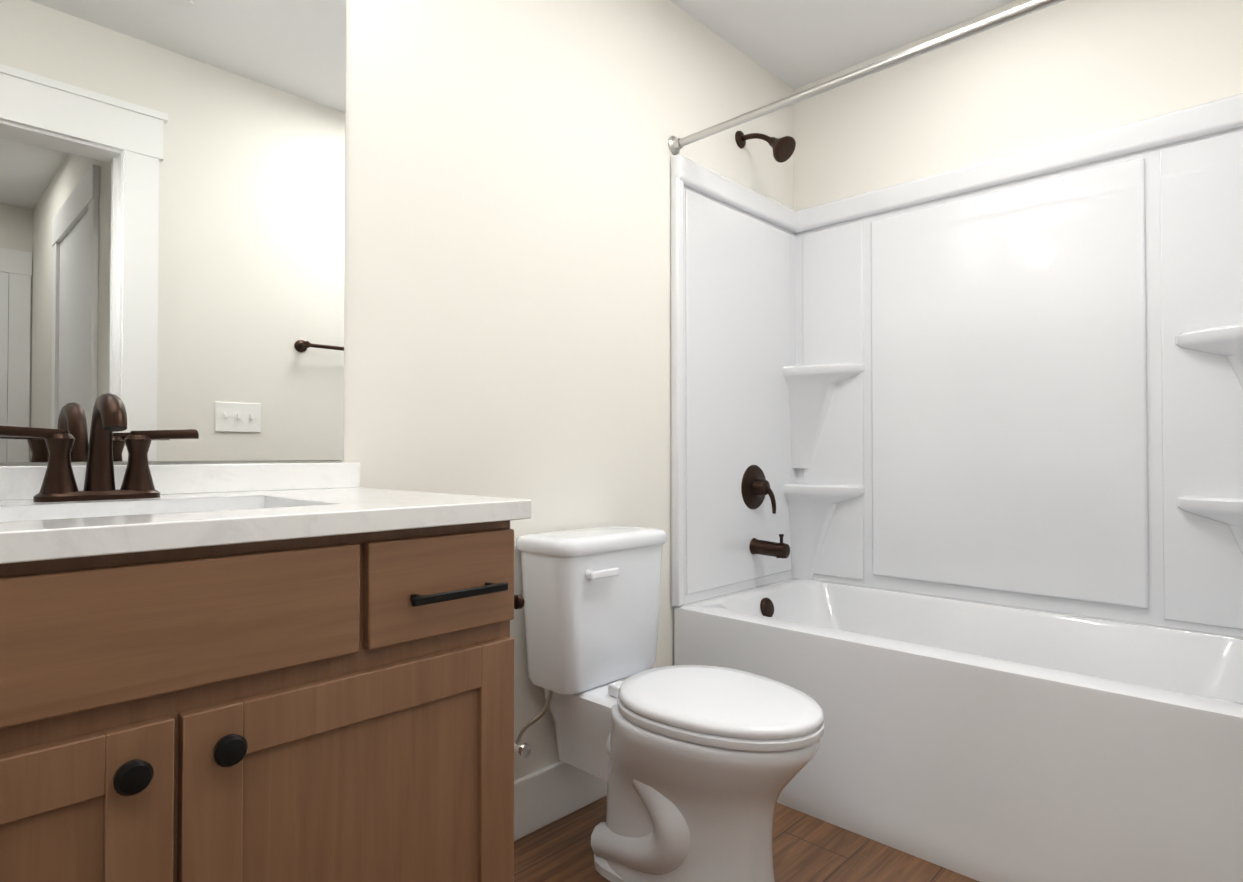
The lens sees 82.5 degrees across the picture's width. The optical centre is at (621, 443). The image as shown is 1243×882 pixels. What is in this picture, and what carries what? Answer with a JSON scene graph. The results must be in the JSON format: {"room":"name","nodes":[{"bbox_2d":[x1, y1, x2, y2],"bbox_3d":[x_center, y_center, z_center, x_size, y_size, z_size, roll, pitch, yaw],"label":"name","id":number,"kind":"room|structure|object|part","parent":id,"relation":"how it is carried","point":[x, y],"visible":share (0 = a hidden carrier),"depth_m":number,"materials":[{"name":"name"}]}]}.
{"room":"bathroom","nodes":[
{"label":"bathroom","id":0,"kind":"room"},
{"bbox_2d":[0,0,793,779],"bbox_3d":[-0.343,-0.219,1.869,0.120,2.480,3.140,-1,-1,44],"label":"wall","id":1,"kind":"structure","parent":0,"point":[508,262],"depth_m":1.88,"materials":[{"name":"white paint"}]},
{"bbox_2d":[0,0,345,461],"bbox_3d":[-0.943,-0.559,1.154,0.005,1.178,1.010,-1,-1,44],"label":"mirror","id":2,"kind":"object","parent":1,"relation":"attached to","point":[172,214],"visible":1,"depth_m":1.29,"materials":[{"name":"clear glass"}]},
{"bbox_2d":[0,463,359,500],"bbox_3d":[-0.929,0.062,1.147,0.020,0.053,1.048,-1,-1,44],"label":"backsplash","id":3,"kind":"structure","parent":1,"relation":"attached to","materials":[{"name":"stone"}]},
{"bbox_2d":[514,690,552,758],"bbox_3d":[-0.251,0.704,1.772,0.148,0.178,0.076,0,-1,31],"label":"supply valve","id":4,"kind":"object","parent":1,"relation":"attached to","point":[523,750],"visible":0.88,"depth_m":1.75,"materials":[{"name":"silver metal"}]},
{"bbox_3d":[-0.238,0.755,1.741,0.015,0.036,0.038,-1,-1,44],"label":"handle","id":5,"kind":"part","parent":4,"relation":"part of","materials":[{"name":"silver metal"}]},
{"bbox_2d":[514,761,606,840],"bbox_3d":[-0.210,0.947,1.894,0.016,0.150,1.077,-1,-1,44],"label":"baseboard","id":6,"kind":"structure","parent":1,"relation":"attached to","point":[545,796],"depth_m":1.91,"materials":[{"name":"white paint"}]},
{"bbox_2d":[514,796,979,881],"bbox_3d":[0.983,1.050,0.186,4.340,0.100,3.720,-1,-1,44],"label":"floor","id":7,"kind":"structure","parent":0,"point":[807,848],"depth_m":1.75,"materials":[{"name":"brown wood"}]},
{"bbox_2d":[0,393,530,881],"bbox_3d":[-0.707,0.465,0.944,0.615,1.089,1.072,-1,-1,44],"label":"bathroom vanity","id":8,"kind":"object","parent":7,"relation":"on","point":[264,673],"visible":1,"depth_m":0.87,"materials":[{"name":"brown wood"}]},
{"bbox_3d":[-0.657,0.590,0.616,0.010,0.481,0.357,-1,-1,44],"label":"door panel","id":9,"kind":"part","parent":8,"relation":"part of","materials":[{"name":"brown wood"}]},
{"bbox_3d":[-0.654,0.590,0.613,0.020,0.581,0.457,-1,-1,44],"label":"door frame","id":10,"kind":"part","parent":8,"relation":"part of","materials":[{"name":"brown wood"}]},
{"bbox_3d":[-0.507,0.345,0.734,0.030,0.035,0.035,-1,-1,44],"label":"knob","id":11,"kind":"part","parent":8,"relation":"part of","materials":[{"name":"black metal"}]},
{"bbox_3d":[-0.443,0.345,0.801,0.030,0.035,0.035,-1,-1,44],"label":"knob","id":12,"kind":"part","parent":8,"relation":"part of","materials":[{"name":"black metal"}]},
{"bbox_2d":[0,487,530,563],"bbox_3d":[-0.720,0.101,0.947,0.598,0.030,1.052,-1,-1,44],"label":"countertop","id":13,"kind":"structure","parent":8,"relation":"on","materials":[{"name":"stone"}]},
{"bbox_2d":[0,393,198,501],"bbox_3d":[-0.799,0.005,1.099,0.146,0.166,0.278,-1,-1,44],"label":"faucet","id":14,"kind":"object","parent":13,"relation":"on","point":[109,415],"depth_m":1.11,"materials":[{"name":"brown metal"}]},
{"bbox_3d":[-0.333,0.594,0.950,0.020,0.581,0.457,-1,-1,44],"label":"door frame","id":15,"kind":"part","parent":8,"relation":"part of","materials":[{"name":"brown wood"}]},
{"bbox_3d":[-0.336,0.594,0.952,0.010,0.481,0.357,-1,-1,44],"label":"door panel","id":16,"kind":"part","parent":8,"relation":"part of","materials":[{"name":"brown wood"}]},
{"bbox_3d":[-0.258,0.204,1.033,0.020,0.142,0.241,-1,-1,44],"label":"drawer","id":17,"kind":"part","parent":8,"relation":"part of","materials":[{"name":"brown wood"}]},
{"bbox_3d":[-0.235,0.214,1.019,0.032,0.012,0.158,-1,-1,44],"label":"bar pull","id":18,"kind":"part","parent":8,"relation":"part of","materials":[{"name":"black metal"}]},
{"bbox_3d":[-0.179,0.260,1.158,0.024,0.024,0.038,-1,-1,44],"label":"paper post","id":19,"kind":"part","parent":8,"relation":"part of","materials":[{"name":"brown metal"}]},
{"bbox_2d":[516,525,823,881],"bbox_3d":[0.121,0.624,1.689,0.756,0.790,0.400,-1,-1,44],"label":"toilet","id":20,"kind":"object","parent":7,"relation":"on","point":[698,768],"visible":1,"depth_m":1.61,"materials":[{"name":"white ceramic"}]},
{"bbox_3d":[-0.072,0.251,1.879,0.222,0.040,0.400,-1,-1,44],"label":"tank lid","id":21,"kind":"part","parent":20,"relation":"part of","materials":[{"name":"white ceramic"}]},
{"bbox_3d":[-0.072,0.439,1.876,0.200,0.340,0.380,-1,-1,44],"label":"tank","id":22,"kind":"part","parent":20,"relation":"part of","materials":[{"name":"white ceramic"}]},
{"bbox_3d":[-0.042,0.320,1.740,0.012,0.020,0.097,-1,-1,44],"label":"lever","id":23,"kind":"part","parent":20,"relation":"part of","materials":[{"name":"white plastic"}]},
{"bbox_3d":[0.191,0.813,1.620,0.547,0.410,0.384,-1,-1,44],"label":"bowl","id":24,"kind":"part","parent":20,"relation":"part of","materials":[{"name":"white ceramic"}]},
{"bbox_3d":[0.218,0.596,1.597,0.487,0.020,0.376,-1,-1,44],"label":"seat","id":25,"kind":"part","parent":20,"relation":"part of","materials":[{"name":"white plastic"}]},
{"bbox_3d":[0.219,0.571,1.596,0.482,0.026,0.372,-1,-1,44],"label":"seat lid","id":26,"kind":"part","parent":20,"relation":"part of","materials":[{"name":"white plastic"}]},
{"bbox_2d":[671,93,1242,881],"bbox_3d":[0.980,-0.067,2.061,1.527,2.182,0.786,-1,-1,44],"label":"bathtub","id":27,"kind":"object","parent":7,"relation":"on","point":[957,505],"visible":0.98,"depth_m":2.17,"materials":[{"name":"white plastic"}]},
{"bbox_3d":[0.507,0.161,2.601,0.060,0.168,0.168,-1,-1,44],"label":"valve plate","id":28,"kind":"part","parent":27,"relation":"part of","materials":[{"name":"brown metal"}]},
{"bbox_3d":[0.487,-1.097,2.560,0.143,0.066,0.019,-1,-1,44],"label":"shower arm","id":29,"kind":"part","parent":27,"relation":"part of"},
{"bbox_3d":[0.537,0.379,2.570,0.143,0.064,0.062,-1,-1,44],"label":"spout","id":30,"kind":"part","parent":27,"relation":"part of","materials":[{"name":"brown metal"}]},
{"bbox_3d":[0.540,0.204,2.592,0.037,0.108,0.050,-1,-1,44],"label":"valve lever","id":31,"kind":"part","parent":27,"relation":"part of","materials":[{"name":"brown metal"}]},
{"bbox_3d":[1.228,-0.175,2.344,0.825,1.315,0.016,-1,-1,44],"label":"panel","id":32,"kind":"part","parent":27,"relation":"part of","materials":[{"name":"white plastic"}]},
{"bbox_2d":[670,0,1016,88],"bbox_3d":[0.983,-1.530,0.219,4.340,0.100,3.720,-1,-1,44],"label":"ceiling","id":33,"kind":"structure","parent":0,"point":[793,44],"depth_m":2.46,"materials":[{"name":"white paint"}]},
{"bbox_2d":[793,0,1242,210],"bbox_3d":[1.340,-0.213,2.350,1.650,2.480,0.120,-1,-1,44],"label":"wall","id":34,"kind":"structure","parent":0,"point":[1064,70],"depth_m":2.33,"materials":[{"name":"white paint"}]},
{"bbox_3d":[1.173,-0.229,1.067,0.120,2.480,1.966,-1,-1,44],"label":"wall","id":35,"kind":"structure","parent":0,"visible":0},
{"bbox_2d":[668,0,1064,154],"bbox_3d":[0.726,-0.988,1.803,1.529,0.060,0.060,-1,-1,44],"label":"curtain rod","id":36,"kind":"object","parent":35,"relation":"attached to","point":[676,145],"visible":0.98,"depth_m":1.85,"materials":[{"name":"silver metal"}]}
]}

